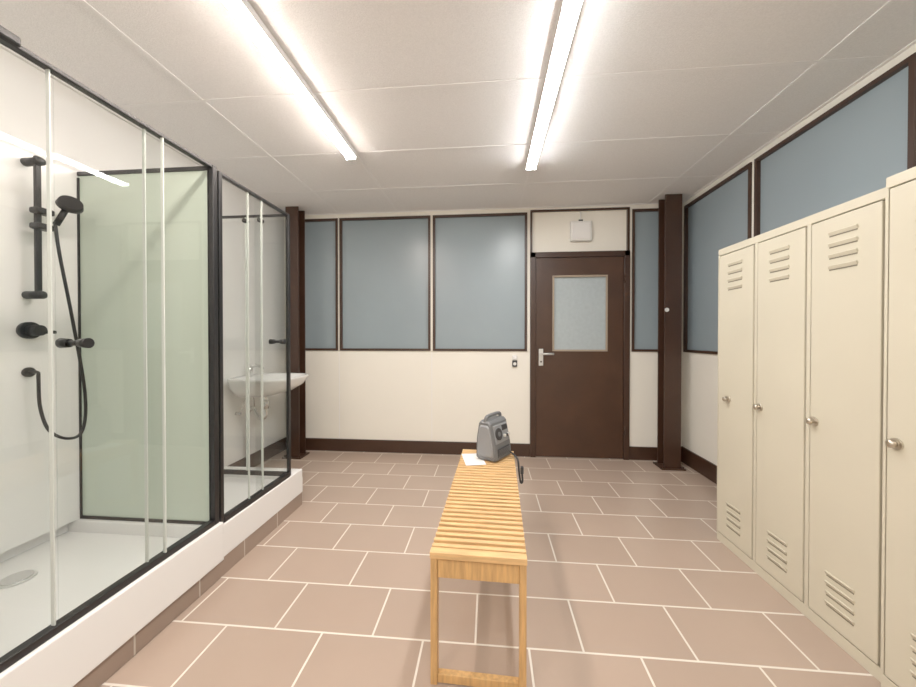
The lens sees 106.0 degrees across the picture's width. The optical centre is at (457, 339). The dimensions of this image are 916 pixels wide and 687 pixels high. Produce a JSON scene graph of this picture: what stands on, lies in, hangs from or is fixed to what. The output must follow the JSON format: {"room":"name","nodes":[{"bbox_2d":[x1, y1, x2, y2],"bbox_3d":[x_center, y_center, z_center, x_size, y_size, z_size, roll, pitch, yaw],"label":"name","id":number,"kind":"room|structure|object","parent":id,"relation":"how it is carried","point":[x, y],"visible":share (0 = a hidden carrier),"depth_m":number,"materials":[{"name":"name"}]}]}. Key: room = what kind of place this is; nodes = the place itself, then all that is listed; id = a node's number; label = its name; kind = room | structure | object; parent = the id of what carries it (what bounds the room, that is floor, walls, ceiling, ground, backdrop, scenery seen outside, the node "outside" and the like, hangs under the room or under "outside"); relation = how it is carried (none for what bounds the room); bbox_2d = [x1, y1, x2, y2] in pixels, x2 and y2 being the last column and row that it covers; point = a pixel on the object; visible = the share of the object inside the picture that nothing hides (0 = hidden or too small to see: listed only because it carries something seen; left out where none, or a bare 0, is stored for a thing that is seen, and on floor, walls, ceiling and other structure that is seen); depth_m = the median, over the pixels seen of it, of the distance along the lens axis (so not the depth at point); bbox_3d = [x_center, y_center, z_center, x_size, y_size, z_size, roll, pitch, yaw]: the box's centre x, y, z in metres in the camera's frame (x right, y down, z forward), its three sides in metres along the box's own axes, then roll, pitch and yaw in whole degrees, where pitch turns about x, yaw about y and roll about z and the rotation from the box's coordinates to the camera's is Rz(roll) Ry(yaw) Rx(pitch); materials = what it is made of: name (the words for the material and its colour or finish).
{"room":"locker room","nodes":[
{"label":"locker room","id":0,"kind":"room"},
{"bbox_2d":[0,48,284,465],"bbox_3d":[-2.182,-0.055,0.878,0.100,2.535,5.970,0,1,5],"label":"wall","id":1,"kind":"structure","parent":0,"point":[85,136],"depth_m":2.90,"materials":[{"name":"white paint"}]},
{"bbox_2d":[228,438,285,466],"bbox_3d":[-1.921,1.127,3.189,0.018,0.130,1.100,0,1,5],"label":"baseboard","id":2,"kind":"structure","parent":1,"relation":"attached to","point":[279,446],"depth_m":3.39,"materials":[{"name":"brown paint"}]},
{"bbox_2d":[227,364,308,456],"bbox_3d":[-1.663,0.703,3.083,0.544,0.979,0.560,0,1,5],"label":"basin","id":3,"kind":"object","parent":1,"relation":"attached to","point":[273,383],"visible":0.84,"depth_m":2.96,"materials":[{"name":"white ceramic"}]},
{"bbox_2d":[0,0,915,213],"bbox_3d":[-0.090,-1.371,0.683,4.300,0.100,5.970,0,1,5],"label":"ceiling","id":4,"kind":"structure","parent":0,"point":[334,45],"depth_m":1.80,"materials":[{"name":"white paint"}]},
{"bbox_2d":[221,0,355,160],"bbox_3d":[-0.824,-1.298,1.702,0.076,0.055,1.510,0,1,5],"label":"light","id":5,"kind":"object","parent":4,"relation":"attached to","point":[244,13],"depth_m":1.63,"materials":[{"name":"white plastic"}]},
{"bbox_2d":[0,0,915,214],"bbox_3d":[-0.090,-1.318,0.684,4.100,0.006,5.770,0,1,5],"label":"grid","id":6,"kind":"object","parent":4,"relation":"attached to","point":[889,58],"visible":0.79,"depth_m":1.93,"materials":[{"name":"white metal"}]},
{"bbox_2d":[526,0,582,170],"bbox_3d":[0.484,-1.299,1.849,0.076,0.055,1.510,0,1,5],"label":"light","id":7,"kind":"object","parent":4,"relation":"attached to","point":[569,11],"depth_m":1.64,"materials":[{"name":"white plastic"}]},
{"bbox_2d":[284,203,682,446],"bbox_3d":[0.166,-0.079,3.617,4.100,2.535,0.103,0,1,5],"label":"wall","id":8,"kind":"structure","parent":0,"point":[431,395],"depth_m":3.60,"materials":[{"name":"white paint"}]},
{"bbox_2d":[305,218,337,350],"bbox_3d":[-1.565,-0.593,3.735,0.570,1.410,0.062,0,1,5],"label":"window","id":9,"kind":"structure","parent":8,"relation":"in","point":[321,235],"depth_m":3.72,"materials":[{"name":"glass"}]},
{"bbox_2d":[339,215,430,350],"bbox_3d":[-0.773,-0.592,3.665,0.980,1.410,0.062,0,1,5],"label":"window","id":10,"kind":"structure","parent":8,"relation":"in","point":[385,262],"depth_m":3.66,"materials":[{"name":"glass"}]},
{"bbox_2d":[285,437,529,456],"bbox_3d":[-0.574,1.123,3.635,2.624,0.130,0.018,0,1,5],"label":"baseboard","id":11,"kind":"structure","parent":8,"relation":"attached to","point":[323,444],"depth_m":3.63,"materials":[{"name":"brown paint"}]},
{"bbox_2d":[433,212,526,350],"bbox_3d":[0.223,-0.591,3.578,0.970,1.410,0.062,0,1,5],"label":"window","id":12,"kind":"structure","parent":8,"relation":"in","point":[480,260],"depth_m":3.57,"materials":[{"name":"glass"}]},
{"bbox_2d":[512,355,516,366],"bbox_3d":[0.579,0.214,3.523,0.050,0.120,0.024,0,1,5],"label":"light switch","id":13,"kind":"object","parent":8,"relation":"attached to","point":[514,357],"visible":1,"depth_m":3.51,"materials":[{"name":"white plastic"}]},
{"bbox_2d":[530,250,629,459],"bbox_3d":[1.217,0.152,3.473,0.970,2.075,0.132,0,1,5],"label":"door","id":14,"kind":"structure","parent":8,"relation":"in","point":[580,300],"depth_m":3.47,"materials":[{"name":"brown paint"}]},
{"bbox_2d":[530,207,629,252],"bbox_3d":[1.218,-1.101,3.470,0.970,0.428,0.034,0,1,5],"label":"trim","id":15,"kind":"structure","parent":8,"relation":"attached to","point":[612,208],"depth_m":3.44,"materials":[{"name":"brown paint"}]},
{"bbox_2d":[570,211,591,241],"bbox_3d":[1.232,-1.141,3.458,0.210,0.302,0.053,0,1,5],"label":"speaker box","id":16,"kind":"object","parent":8,"relation":"attached to","point":[580,230],"visible":1,"depth_m":3.44,"materials":[{"name":"white plastic"}]},
{"bbox_2d":[629,446,656,460],"bbox_3d":[1.952,1.125,3.413,0.504,0.130,0.018,0,1,5],"label":"baseboard","id":17,"kind":"structure","parent":8,"relation":"attached to","point":[635,453],"depth_m":3.42,"materials":[{"name":"brown paint"}]},
{"bbox_2d":[631,208,657,351],"bbox_3d":[1.952,-0.590,3.427,0.450,1.410,0.062,0,1,5],"label":"window","id":18,"kind":"structure","parent":8,"relation":"in","point":[644,328],"depth_m":3.43,"materials":[{"name":"glass"}]},
{"bbox_2d":[100,450,880,686],"bbox_3d":[-0.090,1.264,0.707,4.300,0.100,5.970,0,1,5],"label":"floor","id":19,"kind":"structure","parent":0,"point":[631,582],"depth_m":1.60,"materials":[{"name":"tile"}]},
{"bbox_2d":[0,25,223,686],"bbox_3d":[-1.635,0.119,1.351,0.887,1.986,0.845,0,1,5],"label":"shower stall","id":20,"kind":"object","parent":19,"relation":"on","point":[109,414],"visible":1,"depth_m":1.68,"materials":[{"name":"clear glass"}]},
{"bbox_2d":[73,492,301,686],"bbox_3d":[-1.654,1.160,1.460,0.849,0.095,2.200,0,1,5],"label":"plinth","id":21,"kind":"object","parent":19,"relation":"on","point":[124,653],"visible":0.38,"depth_m":1.51,"materials":[{"name":"tile"}]},
{"bbox_2d":[217,171,302,555],"bbox_3d":[-1.569,0.123,2.159,0.877,1.964,0.765,0,1,5],"label":"shower stall","id":22,"kind":"object","parent":19,"relation":"on","point":[249,497],"visible":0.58,"depth_m":2.09,"materials":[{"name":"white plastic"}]},
{"bbox_2d":[282,206,309,458],"bbox_3d":[-1.661,-0.075,3.528,0.195,2.528,0.180,0,1,5],"label":"steel column","id":23,"kind":"structure","parent":19,"relation":"on","point":[297,218],"depth_m":3.47,"materials":[{"name":"brown metal"}]},
{"bbox_2d":[430,449,526,686],"bbox_3d":[0.133,0.970,1.738,0.336,0.470,1.114,0,1,7],"label":"slatted bench","id":24,"kind":"object","parent":19,"relation":"on","point":[480,534],"visible":0.94,"depth_m":1.25,"materials":[{"name":"brown wood"}]},
{"bbox_2d":[462,453,485,465],"bbox_3d":[0.094,0.731,2.116,0.120,0.001,0.200,0,1,-7],"label":"paper sheet","id":25,"kind":"object","parent":24,"relation":"on","point":[469,459],"visible":0.79,"depth_m":2.09,"materials":[{"name":"white paper"}]},
{"bbox_2d":[476,411,523,483],"bbox_3d":[0.271,0.663,2.124,0.259,0.416,0.214,0,1,37],"label":"radio","id":26,"kind":"object","parent":24,"relation":"on","point":[493,440],"visible":1,"depth_m":2.09,"materials":[{"name":"grey plastic"}]},
{"bbox_2d":[653,194,685,470],"bbox_3d":[1.982,-0.072,3.229,0.210,2.528,0.180,0,1,5],"label":"steel column","id":27,"kind":"structure","parent":19,"relation":"on","point":[669,208],"depth_m":3.17,"materials":[{"name":"brown metal"}]},
{"bbox_2d":[717,187,885,681],"bbox_3d":[1.759,0.334,1.622,0.538,1.743,0.885,0,1,5],"label":"locker","id":28,"kind":"object","parent":19,"relation":"on","point":[801,302],"visible":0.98,"depth_m":1.47,"materials":[{"name":"beige metal"}]},
{"bbox_2d":[881,166,915,686],"bbox_3d":[1.674,0.330,0.735,0.553,1.768,0.885,0,1,5],"label":"locker","id":29,"kind":"object","parent":19,"relation":"on","point":[898,581],"visible":1,"depth_m":1.15,"materials":[{"name":"beige metal"}]},
{"bbox_2d":[682,44,915,464],"bbox_3d":[2.002,-0.052,0.512,0.100,2.535,5.970,0,1,5],"label":"wall","id":30,"kind":"structure","parent":0,"point":[699,370],"depth_m":3.01,"materials":[{"name":"white paint"}]},
{"bbox_2d":[681,446,716,483],"bbox_3d":[1.942,1.141,0.518,0.018,0.150,5.750,0,1,5],"label":"baseboard","id":31,"kind":"structure","parent":30,"relation":"attached to","point":[694,461],"depth_m":3.08,"materials":[{"name":"brown paint"}]},
{"bbox_2d":[683,162,751,354],"bbox_3d":[2.182,-0.586,2.921,0.062,1.410,0.850,0,1,5],"label":"window","id":32,"kind":"structure","parent":30,"relation":"in","point":[720,217],"depth_m":3.00,"materials":[{"name":"glass"}]},
{"bbox_2d":[754,52,915,236],"bbox_3d":[2.102,-0.578,2.000,0.062,1.410,0.930,0,1,5],"label":"window","id":33,"kind":"structure","parent":30,"relation":"in","point":[849,151],"depth_m":1.88,"materials":[{"name":"glass"}]}
]}

